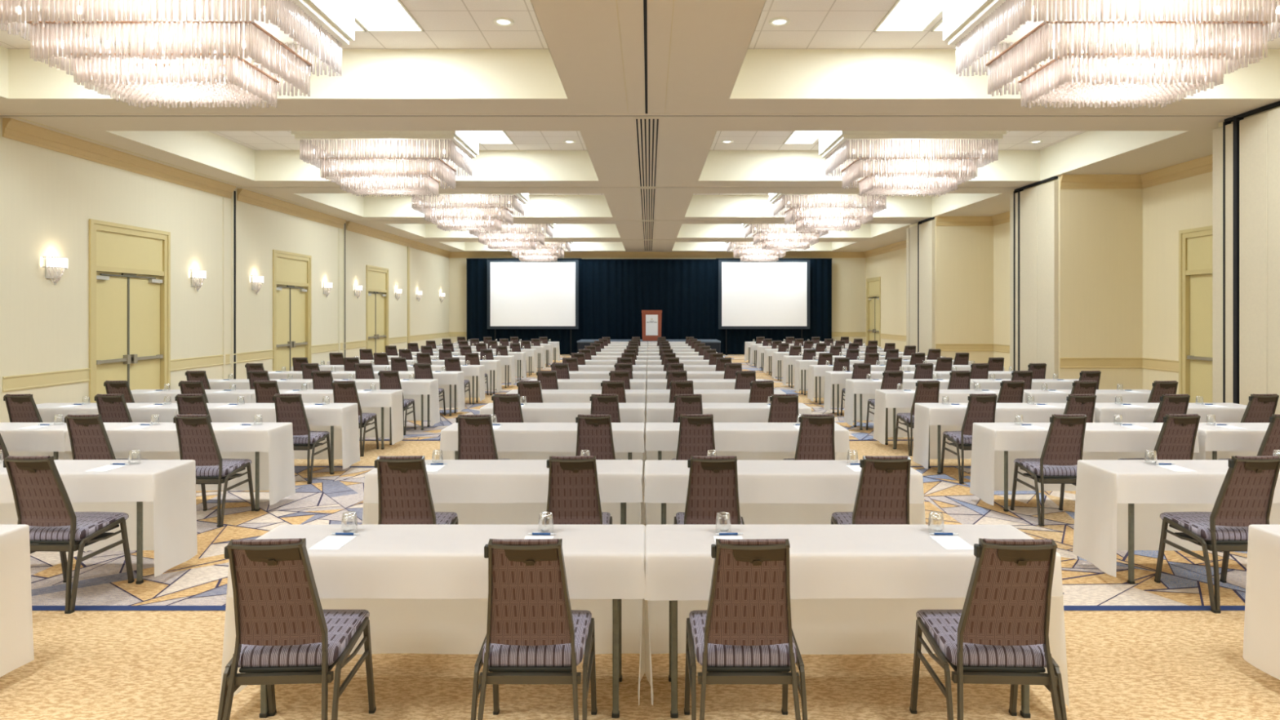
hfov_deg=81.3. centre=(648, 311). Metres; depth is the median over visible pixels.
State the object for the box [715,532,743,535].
pen
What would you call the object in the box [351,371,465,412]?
tablecloth
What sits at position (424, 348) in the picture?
banquet chair
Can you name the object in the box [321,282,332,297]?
wall sconce
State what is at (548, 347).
tablecloth
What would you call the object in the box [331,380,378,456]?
banquet chair
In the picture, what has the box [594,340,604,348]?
banquet chair
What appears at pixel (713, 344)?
stage
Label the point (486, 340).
banquet chair
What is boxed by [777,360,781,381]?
folding table
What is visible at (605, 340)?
banquet chair
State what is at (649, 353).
tablecloth
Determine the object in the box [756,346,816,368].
tablecloth
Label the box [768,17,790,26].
recessed light
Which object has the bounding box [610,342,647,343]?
tablecloth
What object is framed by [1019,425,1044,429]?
notepad
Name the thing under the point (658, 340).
banquet chair
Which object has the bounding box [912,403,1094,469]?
tablecloth
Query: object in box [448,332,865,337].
trim
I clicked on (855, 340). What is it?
banquet chair
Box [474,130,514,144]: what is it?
recessed light
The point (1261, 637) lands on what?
tablecloth
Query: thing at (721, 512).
tumbler
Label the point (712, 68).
ceiling
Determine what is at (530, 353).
tablecloth
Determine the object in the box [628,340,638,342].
banquet chair
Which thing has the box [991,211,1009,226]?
trim
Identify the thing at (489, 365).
tablecloth
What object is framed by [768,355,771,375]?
folding table
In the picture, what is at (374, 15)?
recessed light
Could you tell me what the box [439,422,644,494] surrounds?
tablecloth
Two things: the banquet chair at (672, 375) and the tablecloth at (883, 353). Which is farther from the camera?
the tablecloth at (883, 353)
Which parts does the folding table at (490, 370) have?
leg, leg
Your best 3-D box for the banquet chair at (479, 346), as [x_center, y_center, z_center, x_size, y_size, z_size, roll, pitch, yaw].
[-4.678,1.343,21.065,0.469,0.959,0.592,0,0,0]
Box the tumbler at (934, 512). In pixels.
[927,511,944,533]
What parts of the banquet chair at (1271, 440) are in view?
frame, backrest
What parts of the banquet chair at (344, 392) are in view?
handle plate, backrest, frame, leg, seat, seat rail, leg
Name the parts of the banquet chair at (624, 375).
handle plate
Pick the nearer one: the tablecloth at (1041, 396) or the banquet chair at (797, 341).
the tablecloth at (1041, 396)
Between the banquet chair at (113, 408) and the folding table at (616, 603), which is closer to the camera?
the folding table at (616, 603)
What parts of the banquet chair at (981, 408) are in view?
leg, seat rail, seat, leg, backrest, frame, handle plate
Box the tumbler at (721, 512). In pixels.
[715,511,731,533]
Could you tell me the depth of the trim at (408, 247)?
26.60 m
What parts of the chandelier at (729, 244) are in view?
frame, glass rod, rod rail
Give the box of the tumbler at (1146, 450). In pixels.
[1144,449,1157,463]
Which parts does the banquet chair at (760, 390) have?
handle plate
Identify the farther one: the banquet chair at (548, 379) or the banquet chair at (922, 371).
the banquet chair at (922, 371)
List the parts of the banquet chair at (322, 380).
handle plate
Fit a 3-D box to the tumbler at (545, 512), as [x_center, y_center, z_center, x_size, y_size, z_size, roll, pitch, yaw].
[-0.500,1.022,3.625,0.077,0.094,0.077,0,0,0]
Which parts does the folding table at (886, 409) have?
leg, leg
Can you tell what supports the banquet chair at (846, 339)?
on the floor
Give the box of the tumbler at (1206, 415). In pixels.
[1205,414,1216,424]
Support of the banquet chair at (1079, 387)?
on the floor
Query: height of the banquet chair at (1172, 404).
0.959 m
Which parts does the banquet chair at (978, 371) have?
handle plate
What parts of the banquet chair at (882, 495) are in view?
seat rail, seat, backrest, handle plate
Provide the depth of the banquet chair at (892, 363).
14.20 m
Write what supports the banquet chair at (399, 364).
on the floor
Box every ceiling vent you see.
[634,118,660,186]
[640,188,656,220]
[642,221,653,239]
[643,240,653,250]
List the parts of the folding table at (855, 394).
leg, leg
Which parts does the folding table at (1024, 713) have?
leg, leg, leg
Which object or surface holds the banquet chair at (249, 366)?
on the floor
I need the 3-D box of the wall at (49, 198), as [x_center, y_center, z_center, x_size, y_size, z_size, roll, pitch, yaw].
[-8.685,-0.380,11.950,0.170,4.400,40.300,0,0,0]
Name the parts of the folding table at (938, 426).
leg, leg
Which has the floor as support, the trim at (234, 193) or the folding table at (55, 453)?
the folding table at (55, 453)
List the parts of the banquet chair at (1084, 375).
handle plate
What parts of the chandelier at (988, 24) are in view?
bulb, bulb, bulb, bulb, bulb, bulb, bulb, frame, glass rod, rod rail, rod rail, bulb, bulb, bulb, bulb, bulb, bulb, bulb, bulb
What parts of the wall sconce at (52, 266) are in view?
plate, glass stem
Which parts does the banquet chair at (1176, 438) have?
seat, frame, backrest, handle plate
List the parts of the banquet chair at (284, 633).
leg, seat rail, leg, handle plate, backrest, frame, seat, leg, seat rail, leg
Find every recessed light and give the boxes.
[347,0,423,31]
[354,18,366,31]
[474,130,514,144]
[493,17,514,26]
[563,140,575,143]
[720,140,733,143]
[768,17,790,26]
[783,130,823,144]
[873,0,949,31]
[931,19,942,31]
[1029,140,1043,143]
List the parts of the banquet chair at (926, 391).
leg, seat rail, seat, leg, frame, backrest, handle plate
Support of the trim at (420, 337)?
attached to the wall at (49, 198)
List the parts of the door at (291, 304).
transom panel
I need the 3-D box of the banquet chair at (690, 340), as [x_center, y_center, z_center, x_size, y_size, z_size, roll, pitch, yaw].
[1.426,1.343,24.438,0.469,0.959,0.592,0,0,-1]
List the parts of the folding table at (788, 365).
leg, leg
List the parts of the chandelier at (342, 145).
frame, rod rail, rod rail, glass rod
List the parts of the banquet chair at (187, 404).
backrest, handle plate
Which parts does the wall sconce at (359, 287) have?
plate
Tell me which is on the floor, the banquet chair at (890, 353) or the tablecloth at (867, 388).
the banquet chair at (890, 353)
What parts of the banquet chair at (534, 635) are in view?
seat rail, leg, leg, backrest, frame, handle plate, seat, leg, seat rail, leg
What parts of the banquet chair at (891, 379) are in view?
leg, seat, seat rail, backrest, frame, handle plate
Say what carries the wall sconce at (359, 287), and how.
attached to the wall at (49, 198)
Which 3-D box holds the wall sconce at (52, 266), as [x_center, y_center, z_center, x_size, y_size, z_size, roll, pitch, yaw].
[-8.512,-0.585,10.740,0.176,0.401,0.431,0,0,0]
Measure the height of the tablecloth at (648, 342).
0.679 m
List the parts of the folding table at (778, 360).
leg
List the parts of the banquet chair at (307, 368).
handle plate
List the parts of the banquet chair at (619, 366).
handle plate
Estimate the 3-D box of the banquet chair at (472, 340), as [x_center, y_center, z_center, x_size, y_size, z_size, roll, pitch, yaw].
[-5.644,1.343,24.449,0.469,0.959,0.592,0,0,1]
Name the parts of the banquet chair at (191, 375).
handle plate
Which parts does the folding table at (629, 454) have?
leg, leg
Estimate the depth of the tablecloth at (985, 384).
11.44 m
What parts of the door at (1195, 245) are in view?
transom panel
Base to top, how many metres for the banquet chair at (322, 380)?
0.959 m
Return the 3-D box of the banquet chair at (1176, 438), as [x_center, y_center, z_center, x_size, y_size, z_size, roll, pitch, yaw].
[4.515,1.343,6.582,0.469,0.959,0.592,0,0,-1]
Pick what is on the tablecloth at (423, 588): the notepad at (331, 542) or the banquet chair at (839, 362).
the notepad at (331, 542)
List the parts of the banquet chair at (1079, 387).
handle plate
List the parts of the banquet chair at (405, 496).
handle plate, backrest, seat, seat rail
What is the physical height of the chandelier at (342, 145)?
1.176 m
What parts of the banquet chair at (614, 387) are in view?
handle plate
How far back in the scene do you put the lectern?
29.95 m
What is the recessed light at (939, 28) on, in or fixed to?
in the ceiling at (445, 24)
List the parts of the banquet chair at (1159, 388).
handle plate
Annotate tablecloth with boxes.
[0,422,67,459]
[0,459,197,577]
[0,524,34,677]
[35,403,177,422]
[65,422,295,505]
[130,389,254,403]
[176,403,359,469]
[208,378,312,389]
[219,524,645,705]
[246,371,355,378]
[251,389,403,444]
[291,364,391,371]
[309,378,439,426]
[326,360,415,364]
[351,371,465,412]
[356,355,435,359]
[362,459,644,524]
[385,364,484,400]
[397,351,455,355]
[411,360,502,392]
[418,348,471,351]
[433,355,515,385]
[436,346,475,348]
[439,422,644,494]
[440,343,488,346]
[452,351,526,378]
[471,348,537,373]
[480,402,645,444]
[486,346,545,368]
[497,343,552,364]
[506,389,646,420]
[508,342,559,361]
[528,378,646,408]
[568,371,646,379]
[569,355,647,361]
[577,351,647,355]
[577,364,647,379]
[583,348,647,351]
[585,360,647,376]
[604,346,647,348]
[608,343,647,346]
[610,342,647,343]
[643,460,925,526]
[644,422,849,460]
[644,524,1069,708]
[645,402,811,422]
[646,378,763,389]
[646,389,786,403]
[647,348,711,351]
[647,351,716,355]
[647,355,724,359]
[647,360,732,364]
[647,364,715,371]
[647,371,724,378]
[648,342,685,343]
[648,343,688,346]
[648,346,691,348]
[744,342,785,361]
[749,343,804,364]
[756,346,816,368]
[763,348,830,373]
[772,351,846,378]
[782,355,863,385]
[794,360,884,392]
[807,364,907,400]
[813,343,866,346]
[823,371,937,412]
[826,346,880,349]
[829,348,884,352]
[844,351,903,355]
[844,378,973,426]
[861,355,942,359]
[873,389,1026,444]
[880,360,970,365]
[902,364,1004,371]
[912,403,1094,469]
[933,371,1045,378]
[969,422,1199,505]
[970,378,1079,389]
[1023,389,1151,403]
[1072,459,1279,577]
[1093,402,1247,422]
[1195,422,1269,459]
[1242,524,1279,679]
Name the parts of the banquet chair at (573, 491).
handle plate, seat, seat rail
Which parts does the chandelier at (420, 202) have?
frame, rod rail, glass rod, rod rail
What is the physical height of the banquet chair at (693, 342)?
0.959 m
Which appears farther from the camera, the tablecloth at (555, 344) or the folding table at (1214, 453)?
the tablecloth at (555, 344)
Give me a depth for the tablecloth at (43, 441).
6.76 m
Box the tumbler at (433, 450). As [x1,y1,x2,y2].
[431,449,443,462]
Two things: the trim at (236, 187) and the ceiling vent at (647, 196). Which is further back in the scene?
the ceiling vent at (647, 196)
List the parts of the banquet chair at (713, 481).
seat, handle plate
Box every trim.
[0,113,1240,117]
[0,120,0,422]
[2,118,235,198]
[2,368,89,391]
[18,117,351,220]
[170,354,230,371]
[222,190,236,378]
[233,349,273,363]
[235,186,1021,188]
[236,188,346,229]
[311,342,343,353]
[337,222,346,357]
[344,340,366,349]
[346,220,921,221]
[346,221,450,257]
[388,332,448,344]
[407,246,409,342]
[410,239,866,239]
[448,252,865,257]
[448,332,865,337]
[616,0,674,113]
[863,240,906,257]
[880,333,906,341]
[935,216,993,226]
[935,343,993,351]
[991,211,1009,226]
[993,343,1009,353]
[1059,174,1142,188]
[1059,357,1142,368]
[1140,154,1212,188]
[1142,357,1178,372]
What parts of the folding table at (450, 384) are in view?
leg, leg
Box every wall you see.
[0,117,448,422]
[448,257,866,344]
[866,171,1212,394]
[906,217,934,355]
[909,217,993,363]
[1009,176,1058,378]
[1023,175,1142,389]
[1212,101,1279,414]
[1218,106,1279,127]
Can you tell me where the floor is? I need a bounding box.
[0,354,1279,719]
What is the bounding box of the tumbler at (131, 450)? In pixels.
[128,449,141,463]
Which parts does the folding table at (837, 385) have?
leg, leg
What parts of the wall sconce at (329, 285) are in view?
plate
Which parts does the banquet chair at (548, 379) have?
handle plate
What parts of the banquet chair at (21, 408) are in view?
handle plate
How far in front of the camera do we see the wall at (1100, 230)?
14.10 m
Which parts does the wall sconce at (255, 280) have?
plate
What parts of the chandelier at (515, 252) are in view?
glass rod, rod rail, frame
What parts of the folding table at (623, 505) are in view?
leg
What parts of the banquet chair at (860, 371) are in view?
leg, frame, backrest, handle plate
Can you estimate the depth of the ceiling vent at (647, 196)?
17.71 m
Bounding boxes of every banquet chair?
[0,433,8,459]
[3,394,43,422]
[3,455,134,613]
[64,414,146,459]
[94,394,133,422]
[103,380,134,403]
[173,414,255,527]
[174,394,212,422]
[178,380,208,403]
[185,370,210,389]
[217,537,376,719]
[244,363,264,378]
[247,370,270,389]
[253,380,279,403]
[272,393,330,484]
[292,357,308,371]
[300,363,319,378]
[311,370,333,389]
[328,352,343,364]
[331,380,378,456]
[343,357,359,371]
[354,363,374,378]
[359,349,373,359]
[373,352,389,364]
[374,455,457,524]
[377,370,416,435]
[385,345,398,355]
[391,357,408,371]
[398,349,413,359]
[407,342,419,351]
[413,363,445,415]
[416,352,431,364]
[420,346,433,355]
[426,340,436,348]
[439,349,452,359]
[442,338,451,343]
[442,342,454,351]
[444,357,471,404]
[455,414,509,459]
[457,337,465,343]
[458,340,468,346]
[459,345,471,355]
[465,352,488,395]
[470,338,479,346]
[471,538,596,719]
[475,342,486,351]
[480,349,497,390]
[483,337,492,343]
[487,340,497,348]
[491,393,524,422]
[495,346,508,355]
[499,338,509,346]
[509,342,526,371]
[510,337,519,342]
[516,380,542,402]
[520,340,533,372]
[530,338,542,368]
[536,370,558,389]
[539,337,550,364]
[542,455,612,524]
[550,363,569,378]
[562,357,578,371]
[571,352,585,364]
[575,414,621,459]
[578,349,591,359]
[584,346,596,355]
[590,342,600,351]
[590,394,620,422]
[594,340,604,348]
[599,338,608,346]
[600,380,626,402]
[601,337,610,343]
[608,370,630,389]
[613,363,632,378]
[617,357,633,371]
[621,352,635,364]
[623,349,636,359]
[626,346,638,355]
[627,342,638,351]
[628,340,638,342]
[631,338,640,346]
[657,338,666,346]
[658,340,668,348]
[658,342,670,351]
[658,345,671,355]
[660,349,672,359]
[661,352,675,364]
[663,357,679,371]
[666,363,684,378]
[666,370,687,389]
[669,380,693,402]
[671,413,715,460]
[672,394,702,422]
[674,455,744,524]
[684,337,693,343]
[684,538,807,719]
[688,338,697,346]
[690,340,701,348]
[694,342,705,351]
[698,346,710,355]
[702,349,715,359]
[708,352,723,364]
[715,357,731,371]
[723,363,742,378]
[734,370,755,389]
[748,380,773,402]
[753,337,764,364]
[760,338,772,368]
[767,394,798,422]
[769,340,782,372]
[775,342,789,377]
[782,413,835,460]
[785,337,794,343]
[788,346,801,355]
[794,338,803,346]
[799,349,815,390]
[803,340,813,348]
[811,337,819,343]
[815,342,826,351]
[817,352,832,364]
[823,357,849,400]
[824,338,833,346]
[829,346,841,355]
[831,455,911,524]
[835,340,844,348]
[840,337,848,343]
[840,363,871,415]
[845,349,858,359]
[848,342,858,349]
[853,338,862,346]
[863,352,879,364]
[864,345,877,355]
[866,370,903,430]
[867,340,877,346]
[883,342,895,351]
[884,349,898,359]
[884,357,902,370]
[895,380,940,456]
[902,346,915,355]
[909,352,925,364]
[909,537,1066,719]
[913,363,933,378]
[926,349,941,359]
[934,357,952,371]
[940,393,997,484]
[947,370,970,389]
[953,352,968,364]
[970,363,989,378]
[987,357,1004,371]
[996,380,1024,403]
[1010,370,1032,389]
[1010,413,1087,526]
[1027,363,1046,378]
[1062,394,1096,422]
[1071,380,1097,395]
[1079,370,1101,389]
[1118,413,1200,459]
[1147,380,1177,402]
[1152,394,1190,422]
[1154,455,1279,613]
[1218,413,1279,459]
[1240,393,1279,422]
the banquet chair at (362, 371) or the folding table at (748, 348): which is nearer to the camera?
the banquet chair at (362, 371)
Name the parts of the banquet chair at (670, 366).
handle plate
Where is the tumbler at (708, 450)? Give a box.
[706,449,716,456]
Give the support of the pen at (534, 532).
on the tablecloth at (423, 588)
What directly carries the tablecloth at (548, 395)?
on the folding table
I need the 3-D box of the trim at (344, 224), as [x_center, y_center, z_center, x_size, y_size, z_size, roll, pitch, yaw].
[-8.585,-0.360,20.887,0.030,4.360,0.475,0,0,0]
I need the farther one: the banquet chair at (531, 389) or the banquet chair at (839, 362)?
the banquet chair at (839, 362)
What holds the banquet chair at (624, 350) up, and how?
on the floor
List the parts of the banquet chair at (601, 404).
handle plate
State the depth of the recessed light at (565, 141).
13.88 m
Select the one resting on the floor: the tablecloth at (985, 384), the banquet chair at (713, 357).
the banquet chair at (713, 357)
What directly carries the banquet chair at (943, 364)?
on the floor
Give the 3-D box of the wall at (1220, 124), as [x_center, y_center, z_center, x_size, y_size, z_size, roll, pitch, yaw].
[8.555,-0.380,9.210,1.570,4.400,1.920,0,0,0]
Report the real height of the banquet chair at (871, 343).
0.959 m
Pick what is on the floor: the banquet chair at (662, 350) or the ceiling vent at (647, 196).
the banquet chair at (662, 350)
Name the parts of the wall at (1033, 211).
post, post, panel, panel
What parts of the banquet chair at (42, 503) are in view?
handle plate, backrest, frame, leg, leg, seat, seat rail, leg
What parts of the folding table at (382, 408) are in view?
leg, leg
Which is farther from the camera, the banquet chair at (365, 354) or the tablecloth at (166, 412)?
the banquet chair at (365, 354)
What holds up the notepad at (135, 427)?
on the tablecloth at (273, 442)
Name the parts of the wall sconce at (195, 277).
plate, glass stem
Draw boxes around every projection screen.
[487,259,578,355]
[718,259,809,355]
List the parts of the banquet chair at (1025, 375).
handle plate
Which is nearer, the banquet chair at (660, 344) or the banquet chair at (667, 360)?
the banquet chair at (667, 360)
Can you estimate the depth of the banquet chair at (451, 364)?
14.22 m
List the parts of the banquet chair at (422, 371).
backrest, handle plate, frame, leg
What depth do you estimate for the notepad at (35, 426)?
6.90 m
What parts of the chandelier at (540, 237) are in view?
rod rail, rod rail, glass rod, frame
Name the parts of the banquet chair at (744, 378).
handle plate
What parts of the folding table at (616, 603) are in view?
leg, leg, leg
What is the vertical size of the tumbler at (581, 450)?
0.094 m
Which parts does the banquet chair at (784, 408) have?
handle plate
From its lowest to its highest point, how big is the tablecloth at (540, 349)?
0.679 m
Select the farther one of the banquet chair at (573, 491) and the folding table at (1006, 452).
the folding table at (1006, 452)
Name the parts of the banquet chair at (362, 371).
handle plate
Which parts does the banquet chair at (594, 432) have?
handle plate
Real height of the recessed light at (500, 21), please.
0.022 m
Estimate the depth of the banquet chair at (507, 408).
7.91 m
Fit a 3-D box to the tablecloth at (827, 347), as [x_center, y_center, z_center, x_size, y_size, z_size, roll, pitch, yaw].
[6.240,1.409,23.171,1.887,0.679,0.526,0,0,0]
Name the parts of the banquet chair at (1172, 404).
handle plate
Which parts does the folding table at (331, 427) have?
leg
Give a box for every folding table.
[53,451,57,459]
[135,502,143,584]
[254,451,259,511]
[259,599,622,718]
[329,426,342,474]
[381,407,391,448]
[421,394,430,430]
[448,384,456,415]
[454,450,631,459]
[471,375,478,404]
[489,369,494,395]
[505,364,509,387]
[517,360,520,381]
[528,356,531,375]
[537,353,540,370]
[546,350,548,367]
[553,347,555,363]
[620,502,626,524]
[657,450,661,460]
[661,502,666,524]
[668,600,1031,718]
[748,347,750,363]
[754,350,756,367]
[761,352,764,370]
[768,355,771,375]
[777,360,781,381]
[788,364,792,387]
[800,369,805,395]
[815,376,821,404]
[832,384,839,415]
[853,393,862,430]
[884,408,896,448]
[928,420,941,474]
[1003,450,1008,511]
[1127,503,1134,584]
[1212,451,1217,459]
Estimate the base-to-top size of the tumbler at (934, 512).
0.094 m
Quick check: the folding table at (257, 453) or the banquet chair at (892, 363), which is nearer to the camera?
the folding table at (257, 453)
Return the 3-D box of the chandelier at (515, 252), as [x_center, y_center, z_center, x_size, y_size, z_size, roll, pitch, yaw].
[-4.360,-2.592,29.450,2.600,1.176,1.600,0,0,0]
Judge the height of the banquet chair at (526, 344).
0.959 m
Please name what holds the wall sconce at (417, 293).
attached to the wall at (49, 198)
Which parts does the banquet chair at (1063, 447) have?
leg, seat rail, leg, seat, leg, frame, backrest, handle plate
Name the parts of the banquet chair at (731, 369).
handle plate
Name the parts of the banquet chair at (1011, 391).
handle plate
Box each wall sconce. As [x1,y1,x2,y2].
[40,256,67,284]
[188,270,205,291]
[249,275,263,294]
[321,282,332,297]
[353,284,362,298]
[394,288,401,300]
[415,290,422,301]
[439,293,444,302]
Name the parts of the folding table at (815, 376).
leg, leg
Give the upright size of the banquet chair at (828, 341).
0.959 m
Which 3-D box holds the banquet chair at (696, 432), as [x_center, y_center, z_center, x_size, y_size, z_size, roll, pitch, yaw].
[0.411,1.343,6.574,0.469,0.959,0.592,0,0,1]
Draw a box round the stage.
[577,339,720,352]
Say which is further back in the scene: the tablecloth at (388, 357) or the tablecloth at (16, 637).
the tablecloth at (388, 357)
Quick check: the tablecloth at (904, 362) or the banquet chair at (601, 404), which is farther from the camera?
the tablecloth at (904, 362)
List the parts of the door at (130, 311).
transom panel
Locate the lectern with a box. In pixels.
[641,310,662,341]
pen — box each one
[110,462,128,465]
[331,531,359,535]
[427,462,447,465]
[528,531,556,535]
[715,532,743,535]
[847,462,859,465]
[929,531,958,535]
[1155,462,1175,465]
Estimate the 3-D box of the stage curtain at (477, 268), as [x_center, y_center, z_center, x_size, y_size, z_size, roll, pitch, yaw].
[-5.310,-0.240,31.750,4.900,4.080,0.090,0,0,0]
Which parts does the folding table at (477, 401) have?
leg, leg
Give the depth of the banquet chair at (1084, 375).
10.97 m
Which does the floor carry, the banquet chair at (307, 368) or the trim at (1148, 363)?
the banquet chair at (307, 368)
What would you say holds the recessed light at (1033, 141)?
in the ceiling at (445, 24)
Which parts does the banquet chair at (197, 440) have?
handle plate, backrest, frame, leg, leg, seat, seat rail, leg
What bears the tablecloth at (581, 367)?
on the folding table
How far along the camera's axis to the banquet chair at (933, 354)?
17.41 m
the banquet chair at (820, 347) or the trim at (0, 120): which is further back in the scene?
the banquet chair at (820, 347)
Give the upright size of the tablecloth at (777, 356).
0.679 m
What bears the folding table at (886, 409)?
on the floor
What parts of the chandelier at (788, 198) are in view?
rod rail, glass rod, rod rail, frame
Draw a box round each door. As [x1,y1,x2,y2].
[88,218,170,403]
[272,249,311,371]
[365,265,388,355]
[866,276,880,346]
[1178,225,1212,402]
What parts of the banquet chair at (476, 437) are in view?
handle plate, backrest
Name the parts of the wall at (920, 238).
post, post, panel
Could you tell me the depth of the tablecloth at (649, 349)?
21.23 m
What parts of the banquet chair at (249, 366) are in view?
handle plate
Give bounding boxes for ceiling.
[0,0,1279,195]
[0,0,1279,252]
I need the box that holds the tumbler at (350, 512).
[341,511,357,533]
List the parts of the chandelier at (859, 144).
glass rod, rod rail, rod rail, frame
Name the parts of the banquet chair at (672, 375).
handle plate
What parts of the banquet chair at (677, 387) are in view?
handle plate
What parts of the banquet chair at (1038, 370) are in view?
handle plate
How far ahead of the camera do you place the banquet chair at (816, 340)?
25.99 m
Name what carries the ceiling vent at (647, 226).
in the ceiling at (712, 68)
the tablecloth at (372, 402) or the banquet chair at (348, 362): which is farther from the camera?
the banquet chair at (348, 362)
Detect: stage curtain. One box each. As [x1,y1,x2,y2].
[466,258,582,354]
[581,258,715,339]
[715,258,831,354]
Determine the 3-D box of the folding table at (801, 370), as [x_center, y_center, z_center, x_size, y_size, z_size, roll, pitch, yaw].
[4.203,1.449,16.465,1.810,0.742,0.437,0,0,0]
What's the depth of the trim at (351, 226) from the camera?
24.90 m
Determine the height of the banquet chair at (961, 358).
0.959 m
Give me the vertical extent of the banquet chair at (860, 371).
0.959 m
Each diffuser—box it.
[933,22,942,31]
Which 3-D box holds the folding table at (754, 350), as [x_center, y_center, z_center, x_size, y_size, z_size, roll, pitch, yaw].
[4.353,1.449,24.881,1.810,0.742,0.437,0,0,0]
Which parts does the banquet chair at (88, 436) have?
handle plate, backrest, frame, seat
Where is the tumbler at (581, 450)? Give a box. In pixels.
[580,449,590,455]
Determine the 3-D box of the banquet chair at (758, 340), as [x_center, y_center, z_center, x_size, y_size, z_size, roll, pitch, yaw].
[3.891,1.343,26.250,0.469,0.959,0.592,0,0,1]
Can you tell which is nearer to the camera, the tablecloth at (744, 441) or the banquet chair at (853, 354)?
the tablecloth at (744, 441)
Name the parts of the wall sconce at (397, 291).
plate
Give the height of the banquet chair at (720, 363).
0.959 m
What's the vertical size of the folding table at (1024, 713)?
0.742 m
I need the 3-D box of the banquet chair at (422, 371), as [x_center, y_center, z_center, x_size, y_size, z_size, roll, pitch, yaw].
[-3.816,1.343,12.854,0.469,0.959,0.592,0,0,1]
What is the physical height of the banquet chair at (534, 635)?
0.959 m
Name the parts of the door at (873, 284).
transom panel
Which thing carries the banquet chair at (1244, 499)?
on the floor
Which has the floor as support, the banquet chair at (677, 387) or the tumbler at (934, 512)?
the banquet chair at (677, 387)
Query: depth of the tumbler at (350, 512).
3.62 m
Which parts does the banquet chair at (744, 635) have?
leg, seat rail, leg, seat, backrest, frame, handle plate, leg, seat rail, leg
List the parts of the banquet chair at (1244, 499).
leg, seat rail, seat, leg, leg, frame, backrest, handle plate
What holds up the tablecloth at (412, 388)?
on the folding table at (422, 395)
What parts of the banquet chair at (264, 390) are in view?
handle plate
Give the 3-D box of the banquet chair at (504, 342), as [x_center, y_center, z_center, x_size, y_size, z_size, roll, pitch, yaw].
[-4.694,1.343,24.448,0.469,0.959,0.592,0,0,1]
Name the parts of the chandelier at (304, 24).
bulb, bulb, bulb, bulb, bulb, bulb, bulb, bulb, bulb, rod rail, rod rail, glass rod, frame, bulb, bulb, bulb, bulb, bulb, bulb, bulb, bulb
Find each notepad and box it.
[17,425,49,429]
[57,404,79,407]
[84,465,125,471]
[121,425,150,429]
[140,404,161,407]
[216,404,236,407]
[225,425,251,429]
[304,404,322,407]
[308,535,356,549]
[426,465,444,471]
[492,425,501,429]
[524,535,554,538]
[713,535,742,543]
[846,465,861,471]
[928,535,973,549]
[950,404,967,407]
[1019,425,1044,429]
[1036,404,1056,407]
[1120,425,1148,429]
[1122,404,1143,407]
[1156,465,1195,471]
[1204,404,1228,407]
[1215,425,1246,429]
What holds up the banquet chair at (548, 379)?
on the floor
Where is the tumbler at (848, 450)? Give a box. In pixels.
[847,449,857,463]
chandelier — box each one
[0,0,354,108]
[291,130,478,196]
[408,193,528,231]
[469,223,555,250]
[504,241,573,262]
[724,241,792,262]
[741,223,828,250]
[768,193,887,231]
[818,130,1006,196]
[942,0,1279,108]
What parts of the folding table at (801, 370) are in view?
leg, leg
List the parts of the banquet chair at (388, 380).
backrest, handle plate, frame, leg, seat, seat rail, leg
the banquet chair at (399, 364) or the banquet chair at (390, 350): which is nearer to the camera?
the banquet chair at (399, 364)
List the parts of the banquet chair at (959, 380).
handle plate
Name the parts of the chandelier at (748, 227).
frame, rod rail, glass rod, rod rail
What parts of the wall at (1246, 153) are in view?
post, post, panel, panel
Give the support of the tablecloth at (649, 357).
on the folding table
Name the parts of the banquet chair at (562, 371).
handle plate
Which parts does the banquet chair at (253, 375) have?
handle plate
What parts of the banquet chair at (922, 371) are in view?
handle plate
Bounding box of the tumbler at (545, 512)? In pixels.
[537,511,553,532]
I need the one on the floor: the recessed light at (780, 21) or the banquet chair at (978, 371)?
the banquet chair at (978, 371)
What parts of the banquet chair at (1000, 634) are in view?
leg, seat rail, leg, seat, frame, backrest, leg, handle plate, seat rail, leg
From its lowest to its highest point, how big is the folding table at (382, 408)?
0.742 m
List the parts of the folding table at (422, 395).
leg, leg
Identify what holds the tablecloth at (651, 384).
on the folding table
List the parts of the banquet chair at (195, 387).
backrest, handle plate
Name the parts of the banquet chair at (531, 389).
handle plate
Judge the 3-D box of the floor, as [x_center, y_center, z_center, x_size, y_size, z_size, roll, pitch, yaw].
[0.370,1.819,12.100,18.558,0.003,40.600,0,0,0]
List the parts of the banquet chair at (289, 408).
handle plate, backrest, frame, leg, seat, seat rail, leg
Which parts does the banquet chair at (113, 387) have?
handle plate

